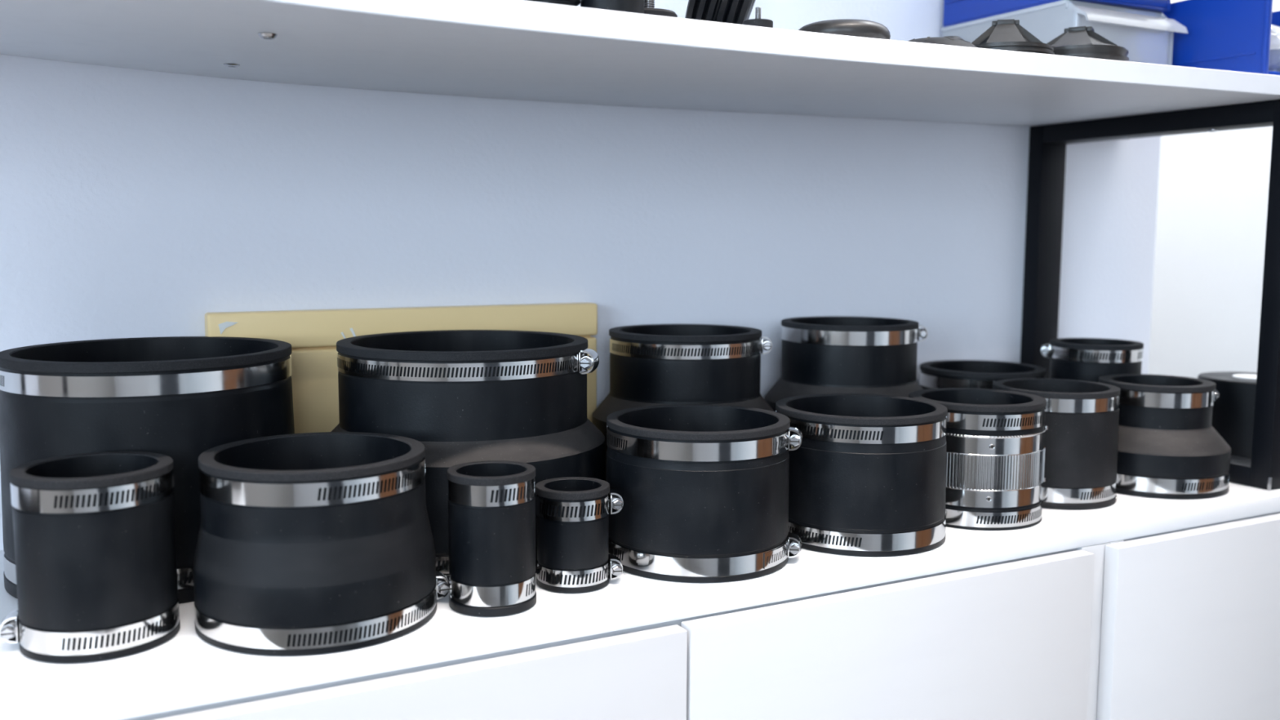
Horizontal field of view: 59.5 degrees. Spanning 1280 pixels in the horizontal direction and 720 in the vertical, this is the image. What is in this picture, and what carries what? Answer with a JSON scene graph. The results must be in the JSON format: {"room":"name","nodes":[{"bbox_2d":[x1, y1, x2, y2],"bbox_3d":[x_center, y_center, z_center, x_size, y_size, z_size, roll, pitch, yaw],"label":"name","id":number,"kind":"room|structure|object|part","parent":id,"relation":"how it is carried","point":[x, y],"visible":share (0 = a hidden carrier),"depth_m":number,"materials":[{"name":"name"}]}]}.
{"room":"plumbing supply showroom","nodes":[
{"label":"plumbing supply showroom","id":0,"kind":"room"},
{"bbox_2d":[0,0,1160,550],"bbox_3d":[-0.632,-0.308,0.710,2.772,2.600,0.100,-3,7,-28],"label":"wall","id":1,"kind":"structure","parent":0,"point":[135,203],"depth_m":0.96,"materials":[{"name":"white paint"}]},
{"bbox_2d":[204,302,597,433],"bbox_3d":[-0.183,0.037,0.919,0.321,0.160,0.020,-3,7,-28],"label":"cardboard box","id":2,"kind":"object","parent":1,"relation":"attached to","point":[313,335],"visible":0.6,"depth_m":0.88,"materials":[{"name":"beige cardboard"}]},
{"bbox_2d":[0,0,1279,126],"bbox_3d":[-0.025,-0.220,0.815,1.475,0.031,0.301,-3,7,-28],"label":"shelf board","id":3,"kind":"object","parent":1,"relation":"attached to","point":[522,50],"depth_m":0.76,"materials":[{"name":"white laminate"}]},
{"bbox_2d":[524,0,580,6],"bbox_3d":[-0.052,-0.231,0.667,0.034,0.051,0.035,3,7,27],"label":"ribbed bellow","id":4,"kind":"object","parent":3,"relation":"on","point":[569,2],"visible":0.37,"depth_m":0.66,"materials":[{"name":"black rubber"}]},
{"bbox_2d":[580,0,644,13],"bbox_3d":[-0.017,-0.230,0.673,0.038,0.048,0.038,-3,7,-28],"label":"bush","id":5,"kind":"object","parent":3,"relation":"on","point":[627,6],"visible":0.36,"depth_m":0.66,"materials":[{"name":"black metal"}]},
{"bbox_2d":[644,0,677,17],"bbox_3d":[0.005,-0.232,0.703,0.037,0.045,0.037,-3,7,-28],"label":"mount","id":6,"kind":"object","parent":3,"relation":"on","point":[649,5],"visible":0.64,"depth_m":0.69,"materials":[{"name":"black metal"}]},
{"bbox_2d":[684,0,755,24],"bbox_3d":[0.069,-0.284,0.788,0.074,0.121,0.119,1,6,3],"label":"ribbed bellow","id":7,"kind":"object","parent":3,"relation":"on","point":[731,11],"visible":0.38,"depth_m":0.76,"materials":[{"name":"black rubber"}]},
{"bbox_2d":[742,7,773,27],"bbox_3d":[0.077,-0.220,0.728,0.019,0.017,0.019,-3,7,-28],"label":"mount","id":8,"kind":"object","parent":3,"relation":"on","point":[757,21],"visible":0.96,"depth_m":0.72,"materials":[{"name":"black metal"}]},
{"bbox_2d":[798,18,890,39],"bbox_3d":[0.143,-0.228,0.790,0.067,0.017,0.067,-3,7,-28],"label":"ring","id":9,"kind":"object","parent":3,"relation":"on","point":[848,27],"visible":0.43,"depth_m":0.76,"materials":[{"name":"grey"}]},
{"bbox_3d":[0.215,-0.229,0.822,0.068,0.012,0.068,-3,7,-28],"label":"slotted cap","id":10,"kind":"part","parent":3,"relation":"part of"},
{"bbox_2d":[942,35,963,39],"bbox_3d":[0.248,-0.245,0.893,0.024,0.026,0.024,-3,7,-28],"label":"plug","id":11,"kind":"object","parent":3,"relation":"on","point":[953,37],"visible":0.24,"depth_m":0.88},
{"bbox_2d":[971,18,1054,54],"bbox_3d":[0.283,-0.246,0.870,0.075,0.032,0.075,2,7,16],"label":"cone","id":12,"kind":"object","parent":3,"relation":"on","point":[1003,34],"visible":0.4,"depth_m":0.85,"materials":[{"name":"grey plastic"}]},
{"bbox_2d":[941,0,1186,65],"bbox_3d":[0.406,-0.295,1.089,0.132,0.074,0.184,-3,7,-28],"label":"storage bin","id":13,"kind":"object","parent":3,"relation":"on","point":[1144,33],"visible":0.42,"depth_m":1.03,"materials":[{"name":"light grey opaque plastic"}]},
{"bbox_2d":[942,0,1170,26],"bbox_3d":[0.405,-0.369,1.083,0.132,0.075,0.180,-3,7,-28],"label":"storage bin","id":14,"kind":"object","parent":13,"relation":"on","point":[955,11],"visible":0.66,"depth_m":1.07,"materials":[{"name":"blue plastic"}]},
{"bbox_2d":[1046,26,1128,61],"bbox_3d":[0.359,-0.254,0.917,0.079,0.035,0.079,4,7,31],"label":"cone","id":15,"kind":"object","parent":3,"relation":"on","point":[1080,41],"visible":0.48,"depth_m":0.89,"materials":[{"name":"grey plastic"}]},
{"bbox_2d":[1160,0,1279,75],"bbox_3d":[0.549,-0.304,1.125,0.129,0.085,0.253,-3,7,-28],"label":"storage bin","id":16,"kind":"object","parent":3,"relation":"on","point":[1229,35],"visible":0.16,"depth_m":1.02,"materials":[{"name":"blue plastic"}]},
{"bbox_2d":[1268,24,1279,71],"bbox_3d":[0.583,-0.285,1.055,0.084,0.052,0.082,-3,7,-28],"label":"plastic bag","id":17,"kind":"object","parent":16,"relation":"in","point":[1275,30],"visible":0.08,"depth_m":1.07,"materials":[{"name":"white plastic"}]},
{"bbox_2d":[1148,0,1279,377],"bbox_3d":[1.103,-0.415,1.731,0.100,2.600,1.285,-3,7,-28],"label":"wall","id":18,"kind":"structure","parent":0,"point":[1213,193],"depth_m":1.90,"materials":[{"name":"white paint"}]},
{"bbox_3d":[0.145,1.128,0.026,3.572,0.100,3.912,-3,7,-28],"label":"floor","id":19,"kind":"structure","parent":0,"visible":0},
{"bbox_2d":[122,542,1110,719],"bbox_3d":[-0.187,0.571,0.803,1.102,0.834,0.324,-3,7,-28],"label":"base cabinet","id":20,"kind":"object","parent":19,"relation":"on","point":[1019,638],"visible":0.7,"depth_m":0.74,"materials":[{"name":"white laminate"}]},
{"bbox_3d":[-0.287,0.554,0.571,0.706,0.748,0.013,-3,7,-28],"label":"cabinet door","id":21,"kind":"part","parent":20,"relation":"part of","materials":[{"name":"white laminate"}]},
{"bbox_2d":[0,481,1279,719],"bbox_3d":[0.003,0.137,0.864,1.535,0.015,0.312,-3,7,-28],"label":"countertop","id":22,"kind":"structure","parent":20,"relation":"on","point":[184,671],"depth_m":0.66,"materials":[{"name":"white laminate"}]},
{"bbox_2d":[0,451,180,663],"bbox_3d":[-0.301,0.106,0.620,0.081,0.098,0.081,3,7,22],"label":"coupling","id":23,"kind":"object","parent":22,"relation":"on","point":[95,544],"visible":1,"depth_m":0.59,"materials":[{"name":"black rubber"}]},
{"bbox_2d":[0,336,294,604],"bbox_3d":[-0.326,0.066,0.752,0.184,0.148,0.184,-3,7,-24],"label":"coupling","id":24,"kind":"object","parent":22,"relation":"on","point":[180,398],"visible":0.59,"depth_m":0.68,"materials":[{"name":"black rubber"}]},
{"bbox_2d":[193,431,449,656],"bbox_3d":[-0.186,0.102,0.661,0.146,0.098,0.138,-2,7,-16],"label":"coupling","id":25,"kind":"object","parent":22,"relation":"on","point":[308,544],"visible":1,"depth_m":0.60,"materials":[{"name":"black rubber"}]},
{"bbox_2d":[331,329,605,581],"bbox_3d":[-0.128,0.059,0.821,0.206,0.148,0.206,-1,6,-9],"label":"coupling","id":26,"kind":"object","parent":22,"relation":"on","point":[467,396],"visible":0.65,"depth_m":0.74,"materials":[{"name":"black rubber"}]},
{"bbox_2d":[447,460,536,617],"bbox_3d":[-0.090,0.107,0.681,0.053,0.083,0.053,-1,6,-8],"label":"coupling","id":27,"kind":"object","parent":22,"relation":"on","point":[491,504],"visible":1,"depth_m":0.66,"materials":[{"name":"black rubber"}]},
{"bbox_2d":[535,476,623,593],"bbox_3d":[-0.039,0.112,0.724,0.056,0.065,0.048,0,6,-3],"label":"coupling","id":28,"kind":"object","parent":22,"relation":"on","point":[572,513],"visible":1,"depth_m":0.70,"materials":[{"name":"black rubber"}]},
{"bbox_2d":[591,324,773,481],"bbox_3d":[0.038,0.047,0.951,0.158,0.145,0.158,0,6,2],"label":"coupling","id":29,"kind":"object","parent":22,"relation":"on","point":[651,364],"visible":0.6,"depth_m":0.90,"materials":[{"name":"black rubber"}]},
{"bbox_2d":[606,404,803,582],"bbox_3d":[0.044,0.089,0.784,0.138,0.098,0.129,1,6,3],"label":"coupling","id":30,"kind":"object","parent":22,"relation":"on","point":[703,488],"visible":0.96,"depth_m":0.73,"materials":[{"name":"black rubber"}]},
{"bbox_2d":[764,316,928,411],"bbox_3d":[0.192,0.037,1.036,0.158,0.147,0.158,1,6,11],"label":"coupling","id":31,"kind":"object","parent":22,"relation":"on","point":[820,355],"visible":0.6,"depth_m":0.98,"materials":[{"name":"black rubber"}]},
{"bbox_2d":[775,393,947,556],"bbox_3d":[0.165,0.083,0.846,0.130,0.098,0.130,1,6,11],"label":"coupling","id":32,"kind":"object","parent":22,"relation":"on","point":[868,472],"visible":0.8,"depth_m":0.79,"materials":[{"name":"black rubber"}]},
{"bbox_2d":[908,387,1048,530],"bbox_3d":[0.271,0.077,0.907,0.108,0.096,0.108,0,6,-5],"label":"coupling","id":33,"kind":"object","parent":22,"relation":"on","point":[995,447],"visible":0.77,"depth_m":0.86,"materials":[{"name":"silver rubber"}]},
{"bbox_2d":[919,360,1046,389],"bbox_3d":[0.340,0.054,1.120,0.120,0.096,0.120,2,7,17],"label":"coupling","id":34,"kind":"object","parent":22,"relation":"on","point":[976,374],"visible":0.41,"depth_m":1.09,"materials":[{"name":"black rubber"}]},
{"bbox_2d":[992,377,1120,510],"bbox_3d":[0.359,0.070,0.972,0.106,0.097,0.106,3,7,20],"label":"coupling","id":35,"kind":"object","parent":22,"relation":"on","point":[1081,441],"visible":0.71,"depth_m":0.93,"materials":[{"name":"rubber"}]},
{"bbox_2d":[1040,337,1143,382],"bbox_3d":[0.450,0.043,1.111,0.086,0.122,0.086,-3,7,-24],"label":"coupling","id":36,"kind":"object","parent":22,"relation":"on","point":[1087,359],"visible":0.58,"depth_m":1.07,"materials":[{"name":"black rubber"}]},
{"bbox_2d":[1020,99,1279,490],"bbox_3d":[0.510,-0.070,1.118,0.038,0.344,0.296,-3,7,-28],"label":"frame","id":37,"kind":"object","parent":22,"relation":"on","point":[1047,143],"visible":0.79,"depth_m":1.10,"materials":[{"name":"black metal"}]},
{"bbox_3d":[0.445,-0.084,1.240,0.037,0.344,0.019,-3,7,-28],"label":"post","id":38,"kind":"part","parent":37,"relation":"part of","materials":[{"name":"black metal"}]},
{"bbox_3d":[0.510,-0.232,1.101,0.037,0.019,0.257,-3,7,-28],"label":"rail","id":39,"kind":"part","parent":37,"relation":"part of","materials":[{"name":"black metal"}]},
{"bbox_3d":[0.509,0.092,1.137,0.037,0.018,0.257,-3,7,-28],"label":"rail","id":40,"kind":"part","parent":37,"relation":"part of","materials":[{"name":"black metal"}]},
{"bbox_3d":[0.575,-0.056,0.997,0.037,0.344,0.019,-3,7,-28],"label":"post","id":41,"kind":"part","parent":37,"relation":"part of","materials":[{"name":"black"}]},
{"bbox_2d":[1097,373,1231,499],"bbox_3d":[0.469,0.066,1.022,0.127,0.095,0.127,3,7,25],"label":"coupling","id":42,"kind":"object","parent":22,"relation":"on","point":[1169,446],"visible":0.74,"depth_m":0.97,"materials":[{"name":"black rubber"}]},
{"bbox_2d":[1197,371,1257,458],"bbox_3d":[0.632,0.058,1.160,0.100,0.082,0.100,-3,7,-28],"label":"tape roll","id":43,"kind":"object","parent":22,"relation":"on","point":[1233,410],"visible":0.47,"depth_m":1.12,"materials":[{"name":"black rubber"}]},
{"bbox_3d":[0.185,0.528,0.820,0.358,0.749,0.013,-3,7,-28],"label":"cabinet door","id":44,"kind":"part","parent":20,"relation":"part of","materials":[{"name":"white laminate"}]},
{"bbox_3d":[0.283,0.544,1.058,0.032,0.834,0.311,-3,7,-28],"label":"panel","id":45,"kind":"part","parent":20,"relation":"part of","materials":[{"name":"white laminate"}]},
{"bbox_2d":[1096,511,1279,719],"bbox_3d":[0.488,0.534,1.159,0.440,0.834,0.324,-3,7,-28],"label":"base cabinet","id":46,"kind":"object","parent":19,"relation":"on","point":[1190,620],"visible":0.36,"depth_m":0.92,"materials":[{"name":"white laminate"}]},
{"bbox_3d":[0.304,0.543,1.069,0.016,0.834,0.311,-3,7,-28],"label":"panel","id":47,"kind":"part","parent":46,"relation":"part of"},
{"bbox_3d":[0.557,0.155,0.997,0.401,0.045,0.016,-3,7,-28],"label":"rail","id":48,"kind":"part","parent":46,"relation":"part of","materials":[{"name":"white laminate"}]}
]}

